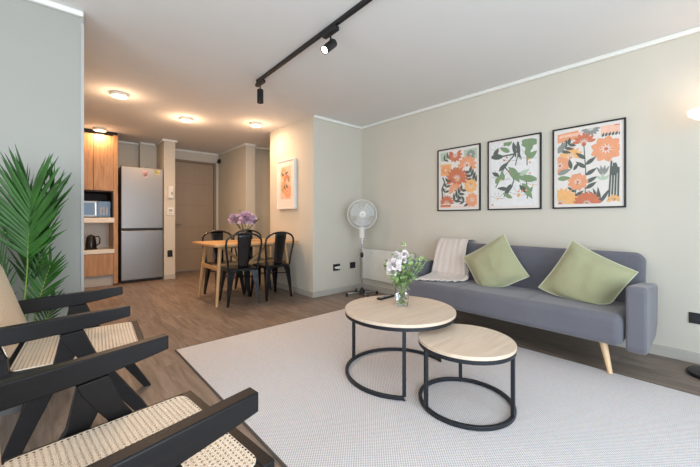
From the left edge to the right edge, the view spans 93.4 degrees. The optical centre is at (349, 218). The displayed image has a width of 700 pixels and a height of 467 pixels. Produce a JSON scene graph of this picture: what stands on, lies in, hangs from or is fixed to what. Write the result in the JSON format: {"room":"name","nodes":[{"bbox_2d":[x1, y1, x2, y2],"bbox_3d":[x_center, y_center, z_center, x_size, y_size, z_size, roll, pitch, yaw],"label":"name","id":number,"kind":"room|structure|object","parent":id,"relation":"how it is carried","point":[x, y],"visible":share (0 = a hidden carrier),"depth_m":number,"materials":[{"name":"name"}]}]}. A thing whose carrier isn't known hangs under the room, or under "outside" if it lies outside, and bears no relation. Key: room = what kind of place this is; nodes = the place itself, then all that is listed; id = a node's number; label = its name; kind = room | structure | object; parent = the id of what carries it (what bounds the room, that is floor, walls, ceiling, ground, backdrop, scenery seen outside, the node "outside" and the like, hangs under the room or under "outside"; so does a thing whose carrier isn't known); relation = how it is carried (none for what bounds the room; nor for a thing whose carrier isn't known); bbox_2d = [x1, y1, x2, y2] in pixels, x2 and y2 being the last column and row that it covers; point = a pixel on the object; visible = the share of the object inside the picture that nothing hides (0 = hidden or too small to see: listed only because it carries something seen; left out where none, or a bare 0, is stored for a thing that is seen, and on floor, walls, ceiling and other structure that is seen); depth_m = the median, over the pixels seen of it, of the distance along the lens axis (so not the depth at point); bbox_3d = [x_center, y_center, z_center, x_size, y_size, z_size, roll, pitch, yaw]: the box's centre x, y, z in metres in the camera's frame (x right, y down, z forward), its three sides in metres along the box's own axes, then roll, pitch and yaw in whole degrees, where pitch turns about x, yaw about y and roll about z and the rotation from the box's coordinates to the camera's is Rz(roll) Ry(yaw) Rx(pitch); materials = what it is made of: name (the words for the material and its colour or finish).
{"room":"living room","nodes":[
{"label":"living room","id":0,"kind":"room"},
{"bbox_2d":[0,0,82,354],"bbox_3d":[-2.568,-0.160,1.427,2.200,2.320,0.120,0,0,-42],"label":"wall","id":1,"kind":"structure","parent":0,"point":[40,45],"depth_m":2.00,"materials":[{"name":"grey paint"}]},
{"bbox_2d":[27,0,83,17],"bbox_3d":[-2.462,-1.302,1.421,2.050,0.035,0.030,0,0,-42],"label":"trim","id":2,"kind":"structure","parent":1,"relation":"attached to","point":[47,3],"depth_m":2.02,"materials":[{"name":"white paint"}]},
{"bbox_2d":[81,23,83,290],"bbox_3d":[-1.714,-0.125,2.113,0.015,2.250,0.008,0,0,-42],"label":"trim","id":3,"kind":"structure","parent":1,"relation":"attached to","point":[82,25],"depth_m":2.11,"materials":[{"name":"white paint"}]},
{"bbox_2d":[118,142,156,168],"bbox_3d":[-4.263,-0.160,5.259,2.022,2.320,0.280,0,0,-42],"label":"wall","id":4,"kind":"structure","parent":0,"point":[143,156],"depth_m":5.70,"materials":[{"name":"paint"}]},
{"bbox_2d":[118,141,138,144],"bbox_3d":[-3.820,-1.302,5.625,0.370,0.035,0.030,0,0,-42],"label":"trim","id":5,"kind":"structure","parent":4,"relation":"attached to","point":[124,142],"depth_m":5.64,"materials":[{"name":"white paint"}]},
{"bbox_2d":[140,142,154,145],"bbox_3d":[-3.502,-1.302,5.737,0.252,0.035,0.030,0,0,-42],"label":"trim","id":6,"kind":"structure","parent":4,"relation":"attached to","point":[143,143],"depth_m":5.71,"materials":[{"name":"white paint"}]},
{"bbox_2d":[155,139,176,145],"bbox_3d":[-3.162,-1.302,5.674,0.228,0.035,0.520,0,0,-42],"label":"trim","id":7,"kind":"structure","parent":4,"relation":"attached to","point":[161,140],"depth_m":5.50,"materials":[{"name":"white paint"}]},
{"bbox_2d":[157,141,174,278],"bbox_3d":[-3.276,-0.160,5.800,0.168,2.320,0.800,0,0,-42],"label":"wall pillar","id":8,"kind":"structure","parent":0,"point":[165,150],"depth_m":5.50,"materials":[{"name":"paint"}]},
{"bbox_2d":[164,274,174,279],"bbox_3d":[-3.003,0.963,5.498,0.168,0.075,0.014,0,0,-42],"label":"baseboard","id":9,"kind":"structure","parent":8,"relation":"attached to","point":[171,276],"depth_m":5.49,"materials":[{"name":"paint"}]},
{"bbox_2d":[167,250,172,256],"bbox_3d":[-3.001,0.576,5.502,0.075,0.110,0.010,0,0,-42],"label":"power outlet","id":10,"kind":"object","parent":8,"relation":"attached to","point":[169,252],"visible":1,"depth_m":5.50,"materials":[{"name":"black plastic"}]},
{"bbox_2d":[168,186,172,197],"bbox_3d":[-2.979,-0.445,5.485,0.080,0.200,0.064,0,0,-42],"label":"phone","id":11,"kind":"object","parent":8,"relation":"attached to","point":[170,188],"visible":1,"depth_m":5.47,"materials":[{"name":"white plastic"}]},
{"bbox_2d":[167,208,173,214],"bbox_3d":[-2.992,-0.125,5.500,0.094,0.130,0.024,0,0,-42],"label":"wall thermostat","id":12,"kind":"object","parent":8,"relation":"attached to","point":[170,211],"visible":1,"depth_m":5.49,"materials":[{"name":"white plastic"}]},
{"bbox_2d":[175,151,217,229],"bbox_3d":[-3.045,-0.160,6.513,1.130,2.320,0.150,0,0,-42],"label":"wall","id":13,"kind":"structure","parent":0,"point":[182,155],"depth_m":6.55,"materials":[{"name":"paint"}]},
{"bbox_2d":[175,159,215,271],"bbox_3d":[-3.062,-0.065,6.434,0.860,2.130,0.105,0,0,-42],"label":"door","id":14,"kind":"structure","parent":13,"relation":"in","point":[195,181],"depth_m":6.44,"materials":[{"name":"laminate"}]},
{"bbox_2d":[175,149,217,155],"bbox_3d":[-3.041,-1.302,6.396,0.980,0.035,0.030,0,0,-42],"label":"trim","id":15,"kind":"structure","parent":13,"relation":"attached to","point":[175,149],"depth_m":6.41,"materials":[{"name":"white paint"}]},
{"bbox_2d":[218,145,254,264],"bbox_3d":[-2.188,-0.160,6.310,0.170,2.320,1.300,0,0,-42],"label":"wall","id":16,"kind":"structure","parent":0,"point":[236,169],"depth_m":6.11,"materials":[{"name":"paint"}]},
{"bbox_2d":[218,143,269,155],"bbox_3d":[-1.949,-1.302,6.486,0.820,0.035,1.300,0,0,-42],"label":"trim","id":17,"kind":"structure","parent":16,"relation":"attached to","point":[244,144],"depth_m":6.04,"materials":[{"name":"white paint"}]},
{"bbox_2d":[255,148,269,154],"bbox_3d":[-1.166,-0.160,5.879,0.770,2.320,1.210,0,0,-42],"label":"wall niche","id":18,"kind":"object","parent":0,"point":[258,151],"depth_m":6.15,"materials":[{"name":"paint"}]},
{"bbox_2d":[255,153,269,272],"bbox_3d":[-1.550,-0.145,6.186,0.608,2.290,0.060,0,0,-42],"label":"wall","id":19,"kind":"structure","parent":18,"relation":"attached to","point":[262,162],"depth_m":6.12,"materials":[{"name":"paint"}]},
{"bbox_2d":[270,115,360,297],"bbox_3d":[-0.471,-0.160,4.928,1.014,2.320,1.134,0,0,-42],"label":"wall","id":20,"kind":"structure","parent":0,"point":[328,154],"depth_m":4.44,"materials":[{"name":"paint"}]},
{"bbox_2d":[277,158,296,208],"bbox_3d":[-0.890,-0.482,4.620,0.045,0.685,0.450,0,0,-42],"label":"picture frame","id":21,"kind":"object","parent":20,"relation":"attached to","point":[286,169],"visible":1,"depth_m":4.58,"materials":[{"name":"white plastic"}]},
{"bbox_2d":[281,165,290,198],"bbox_3d":[-0.900,-0.508,4.611,0.001,0.458,0.274,0,0,-42],"label":"print","id":22,"kind":"object","parent":21,"relation":"attached to","point":[285,169],"depth_m":4.60,"materials":[{"name":"orange paper"}]},
{"bbox_2d":[333,264,339,270],"bbox_3d":[-0.164,0.650,4.422,0.118,0.088,0.055,0,0,-42],"label":"power outlet","id":23,"kind":"object","parent":20,"relation":"attached to","point":[336,267],"visible":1,"depth_m":4.42,"materials":[{"name":"black plastic"}]},
{"bbox_2d":[314,283,360,297],"bbox_3d":[-0.151,0.963,4.462,0.836,0.075,0.014,0,0,-42],"label":"baseboard","id":24,"kind":"structure","parent":20,"relation":"attached to","point":[355,286],"depth_m":4.43,"materials":[{"name":"paint"}]},
{"bbox_2d":[314,115,360,128],"bbox_3d":[-0.152,-1.302,4.451,0.820,0.035,0.030,0,0,-42],"label":"trim","id":25,"kind":"structure","parent":20,"relation":"attached to","point":[315,116],"depth_m":4.41,"materials":[{"name":"white paint"}]},
{"bbox_2d":[350,262,354,267],"bbox_3d":[0.038,0.648,4.635,0.100,0.085,0.010,0,0,-42],"label":"power outlet","id":26,"kind":"object","parent":20,"relation":"attached to","point":[352,264],"visible":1,"depth_m":4.63,"materials":[{"name":"black plastic"}]},
{"bbox_2d":[0,269,699,466],"bbox_3d":[-1.223,1.050,2.399,5.600,0.100,9.000,0,0,-42],"label":"floor","id":27,"kind":"structure","parent":0,"point":[171,307],"depth_m":2.91,"materials":[{"name":"laminate"}]},
{"bbox_2d":[0,145,72,415],"bbox_3d":[-1.800,0.311,1.729,0.728,1.378,0.282,0,0,-9],"label":"potted palm","id":28,"kind":"object","parent":27,"relation":"on","point":[31,213],"visible":0.77,"depth_m":1.70,"materials":[{"name":"plant"}]},
{"bbox_2d":[0,264,150,461],"bbox_3d":[-1.332,0.607,1.563,0.730,0.787,0.574,0,0,-38],"label":"armchair","id":29,"kind":"object","parent":27,"relation":"on","point":[69,333],"visible":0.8,"depth_m":1.42,"materials":[{"name":"black wood"}]},
{"bbox_2d":[84,128,117,287],"bbox_3d":[-4.187,-0.160,4.835,1.226,2.319,0.610,0,0,-42],"label":"tall cabinet","id":30,"kind":"object","parent":27,"relation":"on","point":[100,148],"visible":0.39,"depth_m":4.93,"materials":[{"name":"brown wood"}]},
{"bbox_2d":[84,234,100,249],"bbox_3d":[-3.859,0.342,4.927,0.155,0.226,0.173,0,0,28],"label":"kettle","id":31,"kind":"object","parent":30,"relation":"on","point":[90,244],"visible":1,"depth_m":4.88,"materials":[{"name":"black plastic"}]},
{"bbox_2d":[84,201,110,217],"bbox_3d":[-3.938,-0.145,5.003,0.470,0.250,0.375,0,0,-42],"label":"microwave","id":32,"kind":"object","parent":30,"relation":"on","point":[91,208],"visible":0.7,"depth_m":4.93,"materials":[{"name":"metal"}]},
{"bbox_2d":[84,247,113,254],"bbox_3d":[-4.173,0.485,4.808,1.150,0.060,0.550,0,0,-42],"label":"shelf","id":33,"kind":"object","parent":30,"relation":"attached to","point":[100,250],"depth_m":4.91,"materials":[{"name":"white laminate"}]},
{"bbox_2d":[84,218,113,222],"bbox_3d":[-4.173,0.018,4.808,1.150,0.075,0.550,0,0,-42],"label":"shelf","id":34,"kind":"object","parent":30,"relation":"attached to","point":[86,220],"depth_m":4.86,"materials":[{"name":"white laminate"}]},
{"bbox_2d":[0,333,274,466],"bbox_3d":[-0.568,0.607,0.766,0.574,0.787,0.730,0,0,42],"label":"armchair","id":35,"kind":"object","parent":27,"relation":"on","point":[175,431],"visible":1,"depth_m":0.86,"materials":[{"name":"black wood"}]},
{"bbox_2d":[118,166,162,282],"bbox_3d":[-3.466,0.090,5.442,0.574,1.820,0.487,0,0,-42],"label":"refrigerator","id":36,"kind":"object","parent":27,"relation":"on","point":[140,190],"visible":0.97,"depth_m":5.26,"materials":[{"name":"metal"}]},
{"bbox_2d":[202,230,244,297],"bbox_3d":[-1.687,0.577,4.404,0.429,0.847,0.434,0,0,45],"label":"metal chair","id":37,"kind":"object","parent":27,"relation":"on","point":[216,235],"visible":0.56,"depth_m":4.41,"materials":[{"name":"black metal"}]},
{"bbox_2d":[219,232,261,307],"bbox_3d":[-1.326,0.577,3.964,0.434,0.847,0.429,0,0,-35],"label":"metal chair","id":38,"kind":"object","parent":27,"relation":"on","point":[244,239],"visible":0.96,"depth_m":3.84,"materials":[{"name":"black metal"}]},
{"bbox_2d":[192,238,298,306],"bbox_3d":[-1.352,0.646,4.303,1.090,0.712,0.800,0,0,-42],"label":"dining table","id":39,"kind":"object","parent":27,"relation":"on","point":[220,244],"visible":0.75,"depth_m":4.17,"materials":[{"name":"brown wood"}]},
{"bbox_2d":[227,210,258,232],"bbox_3d":[-1.381,0.086,4.351,0.471,0.407,0.247,0,0,-6],"label":"flower vase","id":40,"kind":"object","parent":39,"relation":"on","point":[244,217],"visible":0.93,"depth_m":4.32,"materials":[{"name":"purple plant"}]},
{"bbox_2d":[233,229,271,292],"bbox_3d":[-1.394,0.577,4.709,0.434,0.847,0.429,0,0,-38],"label":"metal chair","id":41,"kind":"object","parent":27,"relation":"on","point":[250,231],"visible":0.33,"depth_m":4.77,"materials":[{"name":"black metal"}]},
{"bbox_2d":[250,231,293,301],"bbox_3d":[-1.004,0.577,4.248,0.429,0.847,0.434,0,0,44],"label":"metal chair","id":42,"kind":"object","parent":27,"relation":"on","point":[280,237],"visible":0.94,"depth_m":4.14,"materials":[{"name":"black metal"}]},
{"bbox_2d":[346,199,377,296],"bbox_3d":[0.165,0.372,4.328,0.353,1.255,0.335,0,0,27],"label":"pedestal fan","id":43,"kind":"object","parent":27,"relation":"on","point":[362,221],"visible":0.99,"depth_m":4.31,"materials":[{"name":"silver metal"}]},
{"bbox_2d":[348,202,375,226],"bbox_3d":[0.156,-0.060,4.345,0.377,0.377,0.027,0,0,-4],"label":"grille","id":44,"kind":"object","parent":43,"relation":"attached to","point":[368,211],"depth_m":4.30,"materials":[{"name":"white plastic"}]},
{"bbox_2d":[348,200,376,227],"bbox_3d":[0.160,-0.060,4.287,0.296,0.377,0.235,0,0,-42],"label":"grille","id":45,"kind":"object","parent":43,"relation":"attached to","point":[362,221],"depth_m":4.30,"materials":[{"name":"white plastic"}]},
{"bbox_2d":[175,309,699,466],"bbox_3d":[0.489,0.995,1.984,2.001,0.010,3.206,0,0,-42],"label":"area rug","id":46,"kind":"object","parent":27,"relation":"on","point":[570,413],"visible":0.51,"depth_m":1.75,"materials":[{"name":"white carpet"}]},
{"bbox_2d":[345,295,455,400],"bbox_3d":[0.320,0.782,2.141,0.704,0.415,0.704,0,0,-42],"label":"coffee table","id":47,"kind":"object","parent":46,"relation":"on","point":[421,314],"visible":0.96,"depth_m":1.98,"materials":[{"name":"brown wood"}]},
{"bbox_2d":[377,294,394,299],"bbox_3d":[0.260,0.567,2.398,0.038,0.016,0.164,0,0,45],"label":"remote control","id":48,"kind":"object","parent":47,"relation":"on","point":[389,295],"visible":1,"depth_m":2.38,"materials":[{"name":"black plastic"}]},
{"bbox_2d":[383,241,429,306],"bbox_3d":[0.385,0.362,2.196,0.327,0.424,0.194,0,0,-10],"label":"flower vase","id":49,"kind":"object","parent":47,"relation":"on","point":[401,284],"visible":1,"depth_m":2.16,"materials":[{"name":"clear glass"}]},
{"bbox_2d":[418,324,516,430],"bbox_3d":[0.622,0.817,1.781,0.498,0.347,0.498,0,0,-42],"label":"coffee table","id":50,"kind":"object","parent":46,"relation":"on","point":[461,344],"visible":0.98,"depth_m":1.69,"materials":[{"name":"brown wood"}]},
{"bbox_2d":[396,243,657,373],"bbox_3d":[1.330,0.623,2.844,0.676,0.760,1.902,0,0,-42],"label":"sofa","id":51,"kind":"object","parent":27,"relation":"on","point":[632,316],"visible":0.59,"depth_m":2.38,"materials":[{"name":"grey fabric"}]},
{"bbox_2d":[416,238,477,281],"bbox_3d":[0.967,0.393,3.279,0.709,0.380,0.438,0,0,-42],"label":"throw blanket","id":52,"kind":"object","parent":51,"relation":"on","point":[449,264],"visible":0.92,"depth_m":3.35,"materials":[{"name":"beige fabric"}]},
{"bbox_2d":[463,233,529,286],"bbox_3d":[1.268,0.359,2.916,0.192,0.463,0.604,0,0,-42],"label":"cushion","id":53,"kind":"object","parent":51,"relation":"on","point":[495,264],"visible":1,"depth_m":2.86,"materials":[{"name":"green fabric"}]},
{"bbox_2d":[538,240,638,304],"bbox_3d":[1.710,0.376,2.411,0.199,0.430,0.585,0,0,-35],"label":"cushion","id":54,"kind":"object","parent":51,"relation":"on","point":[581,274],"visible":1,"depth_m":2.36,"materials":[{"name":"green fabric"}]},
{"bbox_2d":[685,107,699,379],"bbox_3d":[2.297,0.150,2.081,0.256,1.700,0.256,0,0,-42],"label":"floor lamp","id":55,"kind":"object","parent":27,"relation":"on","point":[694,371],"visible":1,"depth_m":2.11,"materials":[{"name":"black plastic"}]},
{"bbox_2d":[50,0,699,153],"bbox_3d":[-1.223,-1.380,2.399,5.600,0.120,9.000,0,0,-42],"label":"ceiling","id":56,"kind":"structure","parent":0,"point":[202,61],"depth_m":2.62,"materials":[{"name":"paint"}]},
{"bbox_2d":[93,127,106,131],"bbox_3d":[-3.646,-1.302,4.812,0.160,0.036,0.160,0,0,-42],"label":"recessed light","id":57,"kind":"object","parent":56,"relation":"in","point":[99,129],"visible":1,"depth_m":4.77,"materials":[{"name":"white plastic"}]},
{"bbox_2d":[110,91,127,98],"bbox_3d":[-2.429,-1.302,3.470,0.160,0.036,0.160,0,0,-42],"label":"recessed light","id":58,"kind":"object","parent":56,"relation":"in","point":[116,94],"visible":1,"depth_m":3.44,"materials":[{"name":"white plastic"}]},
{"bbox_2d":[111,94,126,98],"bbox_3d":[-2.429,-1.289,3.470,0.139,0.010,0.139,0,0,-42],"label":"diffuser","id":59,"kind":"object","parent":58,"relation":"attached to","point":[120,96],"depth_m":3.46,"materials":[{"name":"white plastic"}]},
{"bbox_2d":[179,117,192,122],"bbox_3d":[-2.153,-1.302,4.333,0.160,0.036,0.160,0,0,-42],"label":"recessed light","id":60,"kind":"object","parent":56,"relation":"in","point":[182,119],"visible":1,"depth_m":4.30,"materials":[{"name":"white plastic"}]},
{"bbox_2d":[250,122,261,126],"bbox_3d":[-1.299,-1.302,4.560,0.160,0.036,0.160,0,0,-42],"label":"recessed light","id":61,"kind":"object","parent":56,"relation":"in","point":[253,124],"visible":1,"depth_m":4.51,"materials":[{"name":"white plastic"}]},
{"bbox_2d":[256,0,372,82],"bbox_3d":[-0.066,-1.304,2.174,0.036,0.030,2.515,0,0,-40],"label":"rail","id":62,"kind":"object","parent":56,"relation":"attached to","point":[362,3],"visible":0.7,"depth_m":2.37,"materials":[{"name":"black plastic"}]},
{"bbox_2d":[255,79,264,103],"bbox_3d":[-0.841,-1.188,3.094,0.058,0.200,0.150,0,0,-40],"label":"spotlight","id":63,"kind":"object","parent":62,"relation":"hanging from","point":[262,81],"visible":1,"depth_m":3.07,"materials":[{"name":"black plastic"}]},
{"bbox_2d":[321,25,338,54],"bbox_3d":[-0.135,-1.198,2.252,0.125,0.180,0.136,0,0,-1],"label":"spotlight","id":64,"kind":"object","parent":62,"relation":"attached to","point":[331,44],"visible":1,"depth_m":2.22,"materials":[{"name":"black plastic"}]},
{"bbox_2d":[361,32,699,352],"bbox_3d":[1.953,-0.160,2.888,0.150,2.320,5.170,0,0,-42],"label":"wall","id":65,"kind":"structure","parent":0,"point":[654,87],"depth_m":2.76,"materials":[{"name":"paint"}]},
{"bbox_2d":[363,248,414,283],"bbox_3d":[0.486,0.621,4.346,0.071,0.418,0.900,0,0,-42],"label":"heater","id":66,"kind":"object","parent":65,"relation":"attached to","point":[373,259],"visible":0.49,"depth_m":4.44,"materials":[{"name":"metal"}]},
{"bbox_2d":[437,143,480,210],"bbox_3d":[1.182,-0.439,3.610,0.022,0.697,0.510,0,0,-42],"label":"picture frame","id":67,"kind":"object","parent":65,"relation":"attached to","point":[458,168],"visible":1,"depth_m":3.60,"materials":[{"name":"paper"}]},
{"bbox_2d":[487,132,541,209],"bbox_3d":[1.572,-0.439,3.179,0.022,0.697,0.496,0,0,-42],"label":"picture frame","id":68,"kind":"object","parent":65,"relation":"attached to","point":[514,164],"visible":1,"depth_m":3.16,"materials":[{"name":"white paper"}]},
{"bbox_2d":[361,26,699,129],"bbox_3d":[1.836,-1.302,2.884,0.030,0.035,5.020,0,0,-42],"label":"trim","id":69,"kind":"structure","parent":65,"relation":"attached to","point":[694,30],"depth_m":2.88,"materials":[{"name":"white paint"}]},
{"bbox_2d":[363,284,699,364],"bbox_3d":[1.842,0.963,2.889,0.014,0.075,5.020,0,0,-42],"label":"baseboard","id":70,"kind":"structure","parent":65,"relation":"attached to","point":[678,354],"depth_m":2.39,"materials":[{"name":"paint"}]},
{"bbox_2d":[552,117,625,208],"bbox_3d":[1.968,-0.439,2.740,0.022,0.697,0.504,0,0,-42],"label":"picture frame","id":71,"kind":"object","parent":65,"relation":"attached to","point":[589,160],"visible":1,"depth_m":2.72,"materials":[{"name":"multicoloured paper"}]},
{"bbox_2d":[689,312,699,323],"bbox_3d":[2.409,0.687,2.263,0.010,0.075,0.120,0,0,-42],"label":"power outlet","id":72,"kind":"object","parent":65,"relation":"attached to","point":[694,318],"visible":1,"depth_m":2.28,"materials":[{"name":"black plastic"}]},
{"bbox_2d":[692,316,699,320],"bbox_3d":[2.406,0.687,2.260,0.001,0.038,0.088,0,0,-42],"label":"socket","id":73,"kind":"object","parent":72,"relation":"attached to","point":[694,318],"depth_m":2.28,"materials":[{"name":"black plastic"}]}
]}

